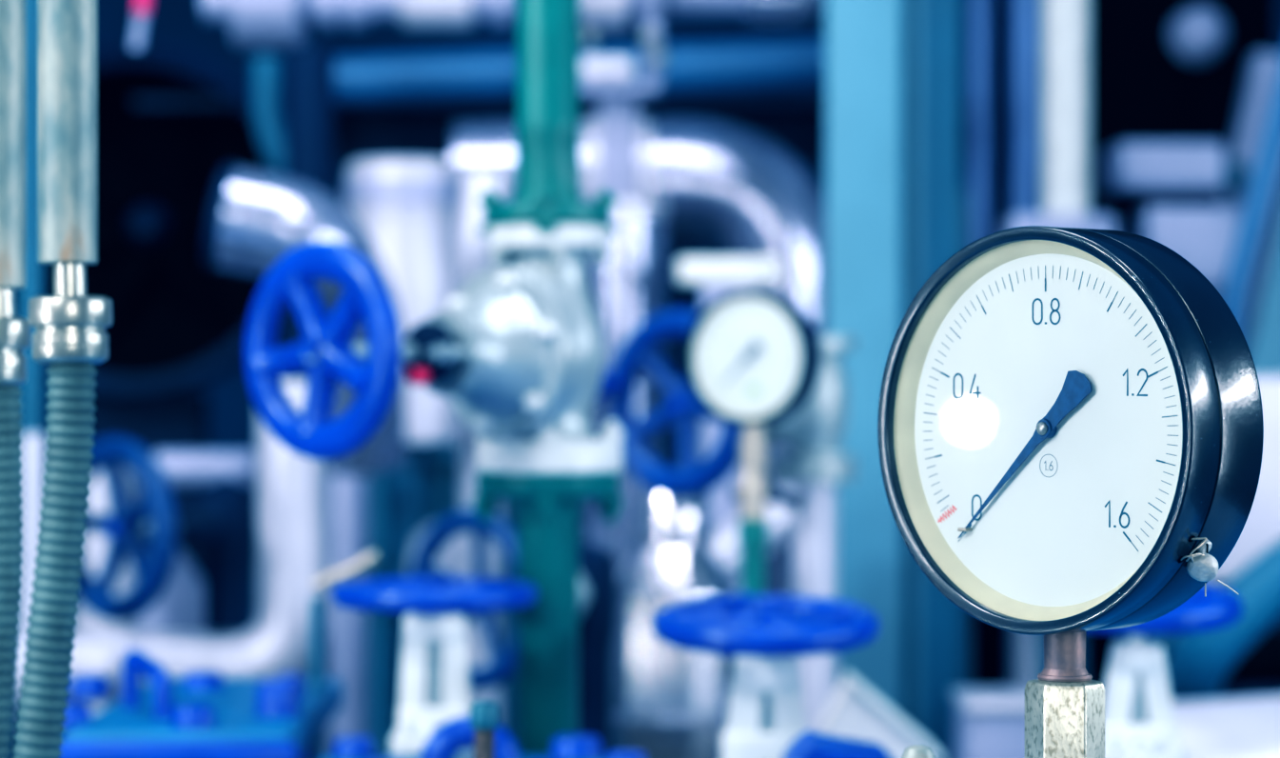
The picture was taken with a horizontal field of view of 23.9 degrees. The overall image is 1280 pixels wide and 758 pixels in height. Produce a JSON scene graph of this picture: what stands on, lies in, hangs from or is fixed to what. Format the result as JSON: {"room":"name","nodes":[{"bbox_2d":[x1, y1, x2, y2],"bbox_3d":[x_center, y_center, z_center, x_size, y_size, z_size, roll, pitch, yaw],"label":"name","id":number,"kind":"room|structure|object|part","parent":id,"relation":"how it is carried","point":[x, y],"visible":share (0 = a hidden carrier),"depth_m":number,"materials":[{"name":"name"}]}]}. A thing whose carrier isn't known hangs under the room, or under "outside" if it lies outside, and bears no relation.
{"room":"industrial boiler room","nodes":[
{"label":"industrial boiler room","id":0,"kind":"room"},
{"bbox_2d":[129,0,151,50],"bbox_3d":[-0.429,-0.891,2.600,0.020,1.218,0.015,0,0,0],"label":"rod","id":1,"kind":"object","parent":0,"point":[141,8],"visible":1,"depth_m":2.60,"materials":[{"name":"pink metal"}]},
{"bbox_3d":[-0.431,-0.300,2.600,0.016,0.034,0.012,0,0,0],"label":"rod","id":2,"kind":"part","parent":1,"relation":"part of","materials":[{"name":"purple metal"}]},
{"bbox_2d":[369,441,581,754],"bbox_3d":[-0.230,0.733,3.590,0.374,1.333,0.040,0,0,0],"label":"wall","id":3,"kind":"structure","parent":0,"point":[442,460],"depth_m":3.59,"materials":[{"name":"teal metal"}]},
{"bbox_3d":[-0.230,0.082,3.590,0.374,0.030,0.040,0,0,0],"label":"rail","id":4,"kind":"part","parent":3,"relation":"part of","materials":[{"name":"blue metal"}]},
{"bbox_2d":[133,96,969,163],"bbox_3d":[-0.085,-0.303,3.700,1.050,0.072,0.140,0,0,0],"label":"overhead beam","id":5,"kind":"structure","parent":0,"point":[796,124],"depth_m":3.74,"materials":[{"name":"blue metal"}]},
{"bbox_2d":[8,0,1279,757],"bbox_3d":[0.000,-0.350,5.600,9.000,3.500,0.100,0,0,0],"label":"wall","id":6,"kind":"structure","parent":0,"point":[232,410],"depth_m":5.55,"materials":[{"name":"paint"}]},
{"bbox_2d":[826,0,960,757],"bbox_3d":[0.245,-0.100,2.910,0.138,3.000,0.132,0,0,0],"label":"steel column","id":7,"kind":"structure","parent":0,"point":[893,67],"depth_m":2.84,"materials":[{"name":"teal metal"}]},
{"bbox_3d":[0.254,-0.100,2.900,0.020,3.000,0.010,0,0,0],"label":"plate","id":8,"kind":"part","parent":7,"relation":"part of","materials":[{"name":"teal metal"}]},
{"bbox_3d":[0.266,-0.100,2.930,0.006,3.000,0.080,0,0,0],"label":"edge plate","id":9,"kind":"part","parent":7,"relation":"part of","materials":[{"name":"blue metal"}]},
{"bbox_2d":[1248,222,1279,375],"bbox_3d":[0.746,0.514,3.300,0.187,1.772,0.020,0,0,0],"label":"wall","id":10,"kind":"structure","parent":0,"point":[1264,345],"depth_m":3.29,"materials":[{"name":"blue"}]},
{"bbox_3d":[0.000,1.450,3.000,9.000,0.100,9.000,0,0,0],"label":"floor","id":11,"kind":"structure","parent":0,"visible":0},
{"bbox_2d":[19,0,42,707],"bbox_3d":[-0.499,-0.050,2.480,0.019,2.900,0.019,0,0,0],"label":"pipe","id":12,"kind":"object","parent":11,"relation":"on","point":[31,398],"visible":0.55,"depth_m":2.47,"materials":[{"name":"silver metal"}]},
{"bbox_2d":[21,433,44,685],"bbox_3d":[-0.482,0.722,2.400,0.018,1.357,0.018,0,0,0],"label":"pipe","id":13,"kind":"object","parent":11,"relation":"on","point":[33,443],"visible":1,"depth_m":2.39,"materials":[{"name":"white metal"}]},
{"bbox_2d":[74,464,138,716],"bbox_3d":[-0.521,0.738,2.950,0.063,1.324,0.063,0,0,0],"label":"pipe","id":14,"kind":"object","parent":11,"relation":"on","point":[96,543],"visible":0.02,"depth_m":2.92,"materials":[{"name":"white metal"}]},
{"bbox_2d":[12,380,329,704],"bbox_3d":[-0.474,0.701,2.600,0.414,1.398,0.062,0,0,0],"label":"pipe","id":15,"kind":"object","parent":11,"relation":"on","point":[293,488],"visible":0.6,"depth_m":2.57,"materials":[{"name":"white metal"}]},
{"bbox_2d":[78,435,254,630],"bbox_3d":[-0.385,0.131,2.549,0.154,0.168,0.160,0,0,44],"label":"valve","id":16,"kind":"object","parent":15,"relation":"on","point":[217,524],"visible":0.8,"depth_m":2.51,"materials":[{"name":"blue paint"}]},
{"bbox_3d":[-0.398,0.124,2.536,0.012,0.012,0.100,0,0,44],"label":"stem","id":17,"kind":"part","parent":16,"relation":"part of","materials":[{"name":"metal"}]},
{"bbox_2d":[138,546,236,631],"bbox_3d":[-0.466,0.786,3.100,0.107,1.227,0.040,0,0,0],"label":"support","id":18,"kind":"object","parent":11,"relation":"on","point":[180,607],"visible":0.14,"depth_m":3.08,"materials":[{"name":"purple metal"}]},
{"bbox_2d":[252,55,284,177],"bbox_3d":[-0.395,0.522,3.350,0.071,1.757,0.034,0,0,0],"label":"pipe","id":19,"kind":"object","parent":11,"relation":"on","point":[267,111],"visible":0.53,"depth_m":3.33,"materials":[{"name":"metal"}]},
{"bbox_2d":[284,44,334,755],"bbox_3d":[-0.339,0.530,3.100,0.051,1.740,0.051,0,0,0],"label":"pipe","id":20,"kind":"object","parent":11,"relation":"on","point":[308,68],"visible":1,"depth_m":3.08,"materials":[{"name":"blue metal"}]},
{"bbox_2d":[155,450,256,486],"bbox_3d":[-0.415,0.095,3.192,0.110,0.052,0.620,0,0,0],"label":"pipe","id":21,"kind":"object","parent":20,"relation":"attached to","point":[181,467],"visible":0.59,"depth_m":2.89,"materials":[{"name":"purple metal"}]},
{"bbox_2d":[327,472,369,754],"bbox_3d":[-0.289,0.734,3.000,0.041,1.332,0.041,0,0,0],"label":"pipe","id":22,"kind":"object","parent":11,"relation":"on","point":[347,629],"visible":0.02,"depth_m":2.98,"materials":[{"name":"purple metal"}]},
{"bbox_2d":[344,157,462,754],"bbox_3d":[-0.242,0.588,3.100,0.146,1.624,0.146,0,0,0],"label":"pipe","id":23,"kind":"object","parent":11,"relation":"on","point":[408,208],"visible":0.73,"depth_m":3.05,"materials":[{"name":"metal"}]},
{"bbox_2d":[407,521,458,705],"bbox_3d":[-0.182,0.769,2.980,0.094,1.262,0.094,0,0,0],"label":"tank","id":24,"kind":"object","parent":11,"relation":"on","point":[447,559],"visible":0.16,"depth_m":2.94,"materials":[{"name":"white metal"}]},
{"bbox_2d":[409,509,516,579],"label":"valve","id":25,"kind":"object","parent":11,"relation":"on","point":[423,564],"depth_m":2.35,"materials":[{"name":"blue paint"}]},
{"bbox_2d":[453,170,511,726],"bbox_3d":[-0.146,0.607,2.800,0.051,1.586,0.243,0,0,-3],"label":"pipe","id":26,"kind":"object","parent":11,"relation":"on","point":[471,249],"visible":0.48,"depth_m":2.88,"materials":[{"name":"white metal"}]},
{"bbox_2d":[202,163,406,475],"bbox_3d":[-0.307,-0.053,2.793,0.175,0.285,0.202,0,0,0],"label":"pipe","id":27,"kind":"object","parent":26,"relation":"attached to","point":[254,219],"visible":0.53,"depth_m":2.71,"materials":[{"name":"metal"}]},
{"bbox_2d":[460,610,516,689],"label":"valve handwheel","id":28,"kind":"object","parent":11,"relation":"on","point":[502,666],"depth_m":2.33,"materials":[{"name":"blue paint"}]},
{"bbox_2d":[334,38,826,108],"bbox_3d":[-0.042,0.497,3.500,0.729,1.806,0.074,0,0,0],"label":"pipe","id":29,"kind":"object","parent":11,"relation":"on","point":[789,65],"visible":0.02,"depth_m":3.48,"materials":[{"name":"blue metal"}]},
{"bbox_2d":[578,541,618,754],"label":"pipe","id":30,"kind":"object","parent":11,"relation":"on","point":[598,590],"depth_m":2.43,"materials":[{"name":"blue metal"}]},
{"bbox_2d":[578,22,667,199],"bbox_3d":[-0.019,0.517,3.110,0.094,1.766,0.071,0,0,0],"label":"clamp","id":31,"kind":"object","parent":11,"relation":"on","point":[610,79],"visible":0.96,"depth_m":3.11,"materials":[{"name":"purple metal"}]},
{"bbox_2d":[201,0,819,52],"bbox_3d":[-0.136,-0.405,3.200,0.651,0.125,0.125,0,0,0],"label":"pipe","id":32,"kind":"object","parent":31,"relation":"attached to","point":[253,24],"visible":0.94,"depth_m":3.18,"materials":[{"name":"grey metal"}]},
{"bbox_3d":[-0.022,0.548,3.130,0.040,1.704,0.030,0,0,0],"label":"post","id":33,"kind":"part","parent":31,"relation":"part of","materials":[{"name":"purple metal"}]},
{"bbox_3d":[0.013,-0.332,3.120,0.020,0.068,0.030,0,0,0],"label":"clamp arm","id":34,"kind":"part","parent":31,"relation":"part of","materials":[{"name":"purple metal"}]},
{"bbox_2d":[581,199,668,574],"bbox_3d":[-0.017,0.612,3.000,0.088,1.575,0.088,0,0,0],"label":"pipe","id":35,"kind":"object","parent":11,"relation":"on","point":[629,289],"visible":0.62,"depth_m":2.96,"materials":[{"name":"metal"}]},
{"bbox_2d":[452,116,826,594],"bbox_3d":[0.013,0.557,3.300,0.429,1.686,0.146,0,0,0],"label":"pipe","id":36,"kind":"object","parent":11,"relation":"on","point":[728,190],"visible":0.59,"depth_m":3.24,"materials":[{"name":"metal"}]},
{"bbox_2d":[610,487,740,757],"bbox_3d":[0.029,0.741,2.600,0.131,1.319,0.128,0,0,0],"label":"pipe","id":37,"kind":"object","parent":11,"relation":"on","point":[668,700],"visible":0.58,"depth_m":2.55,"materials":[{"name":"silver metal"}]},
{"bbox_2d":[677,257,779,590],"bbox_3d":[0.085,0.642,2.900,0.096,1.515,0.050,0,0,0],"label":"pipe","id":38,"kind":"object","parent":11,"relation":"on","point":[718,277],"visible":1,"depth_m":2.88,"materials":[{"name":"silver metal"}]},
{"bbox_3d":[0.085,0.654,2.900,0.050,1.491,0.040,0,0,0],"label":"post","id":39,"kind":"part","parent":38,"relation":"part of","materials":[{"name":"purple metal"}]},
{"bbox_2d":[709,485,793,595],"bbox_3d":[0.111,0.749,2.727,0.141,1.303,0.044,0,0,-28],"label":"pipe","id":40,"kind":"object","parent":11,"relation":"on","point":[724,543],"visible":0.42,"depth_m":2.71,"materials":[{"name":"white metal"}]},
{"bbox_2d":[774,468,855,730],"bbox_3d":[0.147,0.738,2.544,0.068,1.325,0.068,0,0,0],"label":"pipe","id":41,"kind":"object","parent":11,"relation":"on","point":[816,524],"visible":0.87,"depth_m":2.53,"materials":[{"name":"metal"}]},
{"bbox_2d":[593,308,855,498],"bbox_3d":[0.061,0.020,2.492,0.167,0.152,0.243,0,0,29],"label":"valve","id":42,"kind":"object","parent":41,"relation":"on","point":[814,433],"visible":0.65,"depth_m":2.44,"materials":[{"name":"blue paint"}]},
{"bbox_3d":[-0.037,0.003,2.443,0.060,0.037,0.037,0,0,-42],"label":"crank knob","id":43,"kind":"part","parent":42,"relation":"part of","materials":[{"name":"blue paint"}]},
{"bbox_2d":[969,0,990,687],"bbox_3d":[0.394,-0.050,3.500,0.024,2.900,0.024,0,0,0],"label":"pipe","id":44,"kind":"object","parent":11,"relation":"on","point":[979,9],"visible":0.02,"depth_m":3.49,"materials":[{"name":"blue metal"}]},
{"bbox_2d":[960,190,1009,687],"bbox_3d":[0.634,0.560,4.500,0.425,1.681,0.030,0,0,0],"label":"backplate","id":45,"kind":"object","parent":11,"relation":"on","point":[964,194],"visible":0.02,"depth_m":4.49,"materials":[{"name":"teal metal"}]},
{"bbox_2d":[949,687,1024,757],"bbox_3d":[0.311,0.836,2.600,0.075,1.128,0.130,0,0,0],"label":"housing","id":46,"kind":"object","parent":11,"relation":"on","point":[988,721],"visible":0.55,"depth_m":2.54,"materials":[{"name":"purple metal"}]},
{"bbox_3d":[0.311,0.276,2.600,0.075,0.008,0.130,0,0,0],"label":"lid","id":47,"kind":"part","parent":46,"relation":"part of","materials":[{"name":"white metal"}]},
{"bbox_2d":[972,616,1006,687],"bbox_3d":[0.359,0.779,3.100,0.035,1.242,0.035,0,0,0],"label":"pipe","id":48,"kind":"object","parent":11,"relation":"on","point":[989,641],"visible":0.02,"depth_m":3.08,"materials":[{"name":"black metal"}]},
{"bbox_2d":[990,0,1008,687],"bbox_3d":[0.422,-0.050,3.550,0.022,2.900,0.022,0,0,0],"label":"pipe","id":49,"kind":"object","parent":11,"relation":"on","point":[999,9],"visible":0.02,"depth_m":3.54,"materials":[{"name":"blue metal"}]},
{"bbox_2d":[1012,631,1039,687],"bbox_3d":[0.389,0.778,3.050,0.027,1.244,0.027,0,0,0],"label":"pipe","id":50,"kind":"object","parent":11,"relation":"on","point":[1025,646],"visible":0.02,"depth_m":3.04,"materials":[{"name":"blue metal"}]},
{"bbox_2d":[1009,0,1043,687],"bbox_3d":[0.449,-0.050,3.500,0.042,2.900,0.042,0,0,0],"label":"pipe","id":51,"kind":"object","parent":11,"relation":"on","point":[1026,16],"visible":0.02,"depth_m":3.48,"materials":[{"name":"blue metal"}]},
{"bbox_2d":[1001,214,1116,672],"bbox_3d":[0.457,0.611,3.303,0.114,1.578,0.105,0,0,0],"label":"junction box","id":52,"kind":"object","parent":11,"relation":"on","point":[1077,221],"visible":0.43,"depth_m":3.25,"materials":[{"name":"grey metal"}]},
{"bbox_3d":[0.457,0.634,3.330,0.060,1.531,0.050,0,0,0],"label":"post","id":53,"kind":"part","parent":52,"relation":"part of","materials":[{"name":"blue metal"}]},
{"bbox_2d":[1043,0,1088,214],"bbox_3d":[0.465,-0.839,3.300,0.050,1.321,0.050,0,0,0],"label":"pipe","id":54,"kind":"object","parent":52,"relation":"on","point":[1065,22],"visible":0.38,"depth_m":3.28,"materials":[{"name":"metal"}]},
{"bbox_2d":[1118,633,1175,649],"bbox_3d":[0.486,0.792,2.900,0.055,1.216,0.055,0,0,0],"label":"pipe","id":55,"kind":"object","parent":11,"relation":"on","point":[1165,640],"visible":0.02,"depth_m":2.88,"materials":[{"name":"metal"}]},
{"bbox_2d":[1102,141,1241,640],"bbox_3d":[0.597,0.569,3.400,0.138,1.662,0.120,0,0,0],"label":"pipe","id":56,"kind":"object","parent":11,"relation":"on","point":[1171,188],"visible":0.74,"depth_m":3.34,"materials":[{"name":"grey metal"}]},
{"bbox_3d":[0.592,-0.201,3.420,0.107,0.019,0.080,0,0,0],"label":"gap plate","id":57,"kind":"part","parent":56,"relation":"part of","materials":[{"name":"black metal"}]},
{"bbox_3d":[0.613,0.647,3.400,0.080,1.505,0.060,0,0,0],"label":"post","id":58,"kind":"part","parent":56,"relation":"part of","materials":[{"name":"metal"}]},
{"bbox_2d":[1085,0,1276,687],"bbox_3d":[0.744,-0.100,4.163,0.264,3.000,0.174,0,0,0],"label":"tall cabinet","id":59,"kind":"object","parent":11,"relation":"on","point":[1160,70],"visible":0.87,"depth_m":4.13,"materials":[{"name":"black metal"}]},
{"bbox_3d":[0.688,-0.100,4.140,0.117,2.800,0.020,0,0,0],"label":"door","id":60,"kind":"part","parent":59,"relation":"part of","materials":[{"name":"metal"}]},
{"bbox_2d":[1168,5,1227,63],"bbox_3d":[0.764,-0.469,4.109,0.075,0.079,0.064,0,0,-18],"label":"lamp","id":61,"kind":"object","parent":59,"relation":"attached to","point":[1197,34],"depth_m":4.10,"materials":[{"name":"blue metal"}]},
{"bbox_2d":[1163,628,1279,688],"bbox_3d":[0.544,0.838,2.750,0.182,1.231,0.151,0,0,0],"label":"hose","id":62,"kind":"object","parent":11,"relation":"on","point":[1259,664],"visible":0.22,"depth_m":2.68,"materials":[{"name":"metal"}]},
{"bbox_2d":[1165,540,1279,701],"bbox_3d":[0.519,0.754,2.600,0.164,1.296,0.250,0,0,0],"label":"pipe","id":63,"kind":"object","parent":11,"relation":"on","point":[1197,663],"visible":0.56,"depth_m":2.48,"materials":[{"name":"blue metal"}]},
{"bbox_2d":[1172,695,1279,757],"bbox_3d":[0.459,0.828,2.404,0.180,1.145,0.120,0,0,-26],"label":"housing","id":64,"kind":"object","parent":11,"relation":"on","point":[1233,727],"visible":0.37,"depth_m":2.36,"materials":[{"name":"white metal"}]},
{"bbox_2d":[1206,375,1279,698],"bbox_3d":[0.605,0.699,2.950,0.137,1.403,0.100,0,0,0],"label":"pipe","id":65,"kind":"object","parent":11,"relation":"on","point":[1261,530],"visible":0.06,"depth_m":2.90,"materials":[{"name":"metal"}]},
{"bbox_3d":[0.605,0.788,2.970,0.080,1.225,0.050,0,0,0],"label":"post","id":66,"kind":"part","parent":65,"relation":"part of","materials":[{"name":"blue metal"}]},
{"bbox_2d":[1218,50,1279,345],"bbox_3d":[0.715,0.506,3.586,0.156,1.789,0.079,0,0,0],"label":"pipe","id":67,"kind":"object","parent":11,"relation":"on","point":[1263,68],"visible":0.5,"depth_m":3.58,"materials":[{"name":"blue metal"}]},
{"bbox_2d":[1222,70,1279,332],"bbox_3d":[0.648,0.513,3.120,0.104,1.775,0.026,0,0,0],"label":"pipe","id":68,"kind":"object","parent":11,"relation":"on","point":[1266,171],"visible":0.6,"depth_m":3.11,"materials":[{"name":"blue metal"}]},
{"bbox_3d":[0.000,0.852,1.610,1.540,1.095,1.420,0,0,0],"label":"machine base","id":69,"kind":"object","parent":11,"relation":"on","visible":0},
{"bbox_2d":[0,0,30,757],"bbox_3d":[-0.289,-0.595,1.340,0.037,1.810,0.037,0,0,0],"label":"conduit","id":70,"kind":"object","parent":69,"relation":"on","point":[14,331],"visible":0.99,"depth_m":1.33,"materials":[{"name":"silver metal"}]},
{"bbox_2d":[12,0,112,757],"bbox_3d":[-0.255,-0.599,1.301,0.055,1.802,0.038,0,0,0],"label":"conduit","id":71,"kind":"object","parent":69,"relation":"on","point":[70,336],"visible":1,"depth_m":1.29,"materials":[{"name":"silver metal"}]},
{"bbox_2d":[59,648,343,757],"bbox_3d":[-0.303,0.241,2.022,0.186,0.127,0.356,0,0,0],"label":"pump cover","id":72,"kind":"object","parent":69,"relation":"on","point":[199,714],"visible":0.95,"depth_m":1.93,"materials":[{"name":"blue metal"}]},
{"bbox_3d":[-0.321,0.199,1.965,0.012,0.043,0.089,0,0,-24],"label":"lifting handle","id":73,"kind":"part","parent":72,"relation":"part of","materials":[{"name":"blue paint"}]},
{"bbox_3d":[-0.286,0.229,2.030,0.142,0.024,0.340,0,0,0],"label":"plate","id":74,"kind":"part","parent":72,"relation":"part of","materials":[{"name":"blue metal"}]},
{"bbox_2d":[310,549,380,757],"bbox_3d":[-0.205,0.212,2.100,0.049,0.187,0.009,0,0,0],"label":"lever","id":75,"kind":"object","parent":69,"relation":"on","point":[371,558],"visible":0.89,"depth_m":2.10,"materials":[{"name":"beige metal"}]},
{"bbox_2d":[331,576,537,754],"bbox_3d":[-0.131,0.216,1.930,0.131,0.178,0.131,0,0,0],"label":"valve","id":76,"kind":"object","parent":69,"relation":"on","point":[434,666],"visible":0.88,"depth_m":1.92,"materials":[{"name":"blue paint"}]},
{"bbox_3d":[-0.131,0.182,1.930,0.011,0.090,0.011,0,0,0],"label":"stem","id":77,"kind":"part","parent":76,"relation":"part of","materials":[{"name":"silver metal"}]},
{"bbox_2d":[322,715,646,757],"bbox_3d":[-0.097,0.255,1.835,0.205,0.100,0.098,0,0,0],"label":"flange","id":78,"kind":"object","parent":69,"relation":"on","point":[455,735],"visible":0.79,"depth_m":1.84,"materials":[{"name":"blue paint"}]},
{"bbox_3d":[-0.097,0.244,1.835,0.205,0.022,0.098,0,0,0],"label":"plate","id":79,"kind":"part","parent":78,"relation":"part of","materials":[{"name":"blue metal"}]},
{"bbox_2d":[470,699,498,757],"bbox_3d":[-0.078,0.233,1.520,0.014,0.144,0.014,0,0,0],"label":"stud","id":80,"kind":"object","parent":69,"relation":"on","point":[483,714],"visible":1,"depth_m":1.51,"materials":[{"name":"blue metal"}]},
{"bbox_2d":[473,471,621,754],"bbox_3d":[-0.061,0.183,2.000,0.098,0.243,0.096,0,0,0],"label":"pipe","id":81,"kind":"object","parent":69,"relation":"on","point":[547,505],"visible":0.95,"depth_m":1.98,"materials":[{"name":"metal"}]},
{"bbox_2d":[244,223,623,472],"bbox_3d":[-0.129,-0.020,1.923,0.235,0.162,0.249,0,0,0],"label":"valve","id":82,"kind":"object","parent":81,"relation":"on","point":[518,353],"visible":1,"depth_m":1.93,"materials":[{"name":"silver metal"}]},
{"bbox_3d":[-0.170,-0.016,1.873,0.012,0.012,0.095,0,0,41],"label":"stem","id":83,"kind":"part","parent":82,"relation":"part of","materials":[{"name":"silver metal"}]},
{"bbox_2d":[478,0,616,235],"bbox_3d":[-0.061,-0.797,2.000,0.083,1.405,0.083,0,0,31],"label":"pipe","id":84,"kind":"object","parent":82,"relation":"on","point":[547,191],"visible":0.94,"depth_m":1.98,"materials":[{"name":"metal"}]},
{"bbox_2d":[738,518,767,594],"bbox_3d":[0.085,0.205,2.263,0.022,0.201,0.022,0,0,0],"label":"pipe","id":85,"kind":"object","parent":69,"relation":"on","point":[753,533],"visible":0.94,"depth_m":2.25,"materials":[{"name":"metal"}]},
{"bbox_2d":[738,520,767,547],"bbox_3d":[0.085,0.116,2.263,0.022,0.019,0.022,0,0,0],"label":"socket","id":86,"kind":"object","parent":85,"relation":"attached to","point":[751,533],"depth_m":2.25,"materials":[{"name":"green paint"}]},
{"bbox_2d":[730,435,803,518],"bbox_3d":[0.095,0.073,2.262,0.054,0.062,0.027,0,0,0],"label":"valve","id":87,"kind":"object","parent":85,"relation":"on","point":[753,493],"visible":1,"depth_m":2.25,"materials":[{"name":"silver metal"}]},
{"bbox_2d":[685,290,821,435],"bbox_3d":[0.085,-0.012,2.263,0.099,0.108,0.031,0,0,27],"label":"pressure gauge","id":88,"kind":"object","parent":87,"relation":"on","point":[753,359],"visible":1,"depth_m":2.25,"materials":[{"name":"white metal"}]},
{"bbox_3d":[0.085,0.036,2.263,0.017,0.014,0.017,0,0,27],"label":"stem","id":89,"kind":"part","parent":88,"relation":"part of","materials":[{"name":"silver metal"}]},
{"bbox_3d":[0.095,0.089,2.259,0.054,0.019,0.012,0,0,9],"label":"handle","id":90,"kind":"part","parent":87,"relation":"part of","materials":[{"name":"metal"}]},
{"bbox_2d":[652,592,879,757],"bbox_3d":[0.079,0.222,1.900,0.142,0.166,0.142,0,0,0],"label":"valve","id":91,"kind":"object","parent":69,"relation":"on","point":[765,636],"visible":1,"depth_m":1.89,"materials":[{"name":"blue paint"}]},
{"bbox_3d":[0.079,0.202,1.900,0.011,0.095,0.011,0,0,0],"label":"stem","id":92,"kind":"part","parent":91,"relation":"part of","materials":[{"name":"silver metal"}]},
{"bbox_2d":[782,728,893,757],"bbox_3d":[0.114,0.253,1.700,0.070,0.103,0.080,0,0,0],"label":"handwheel","id":93,"kind":"object","parent":69,"relation":"on","point":[810,743],"visible":1,"depth_m":1.69,"materials":[{"name":"blue paint"}]},
{"bbox_2d":[815,670,944,757],"bbox_3d":[0.172,0.261,2.210,0.091,0.087,0.088,0,0,0],"label":"duct","id":94,"kind":"object","parent":69,"relation":"on","point":[855,711],"visible":0.8,"depth_m":2.17,"materials":[{"name":"white metal"}]},
{"bbox_2d":[901,744,935,757],"bbox_3d":[0.111,0.225,1.200,0.014,0.160,0.014,0,0,0],"label":"stud","id":95,"kind":"object","parent":69,"relation":"on","point":[915,750],"visible":1,"depth_m":1.20,"materials":[{"name":"silver metal"}]},
{"bbox_2d":[1024,671,1104,757],"bbox_3d":[0.158,0.207,1.125,0.029,0.196,0.028,0,0,0],"label":"adapter","id":96,"kind":"object","parent":69,"relation":"on","point":[1065,715],"visible":1,"depth_m":1.11,"materials":[{"name":"metal"}]},
{"bbox_2d":[877,225,1263,675],"bbox_3d":[0.160,0.028,1.126,0.050,0.168,0.150,0,0,-42],"label":"pressure gauge","id":97,"kind":"object","parent":96,"relation":"on","point":[1071,422],"visible":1,"depth_m":1.11,"materials":[{"name":"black metal"}]},
{"bbox_3d":[0.158,0.099,1.125,0.019,0.026,0.019,0,0,-42],"label":"stem","id":98,"kind":"part","parent":97,"relation":"part of","materials":[{"name":"silver metal"}]},
{"bbox_3d":[0.164,0.019,1.130,0.028,0.150,0.150,0,0,-42],"label":"casing","id":99,"kind":"part","parent":97,"relation":"part of","materials":[{"name":"black metal"}]},
{"bbox_2d":[1090,584,1242,757],"bbox_3d":[0.304,0.215,1.850,0.127,0.180,0.127,0,0,0],"label":"valve","id":100,"kind":"object","parent":69,"relation":"on","point":[1140,720],"visible":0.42,"depth_m":1.84,"materials":[{"name":"blue paint"}]},
{"bbox_3d":[0.304,0.183,1.850,0.011,0.090,0.011,0,0,0],"label":"stem","id":101,"kind":"part","parent":100,"relation":"part of","materials":[{"name":"silver metal"}]}
]}

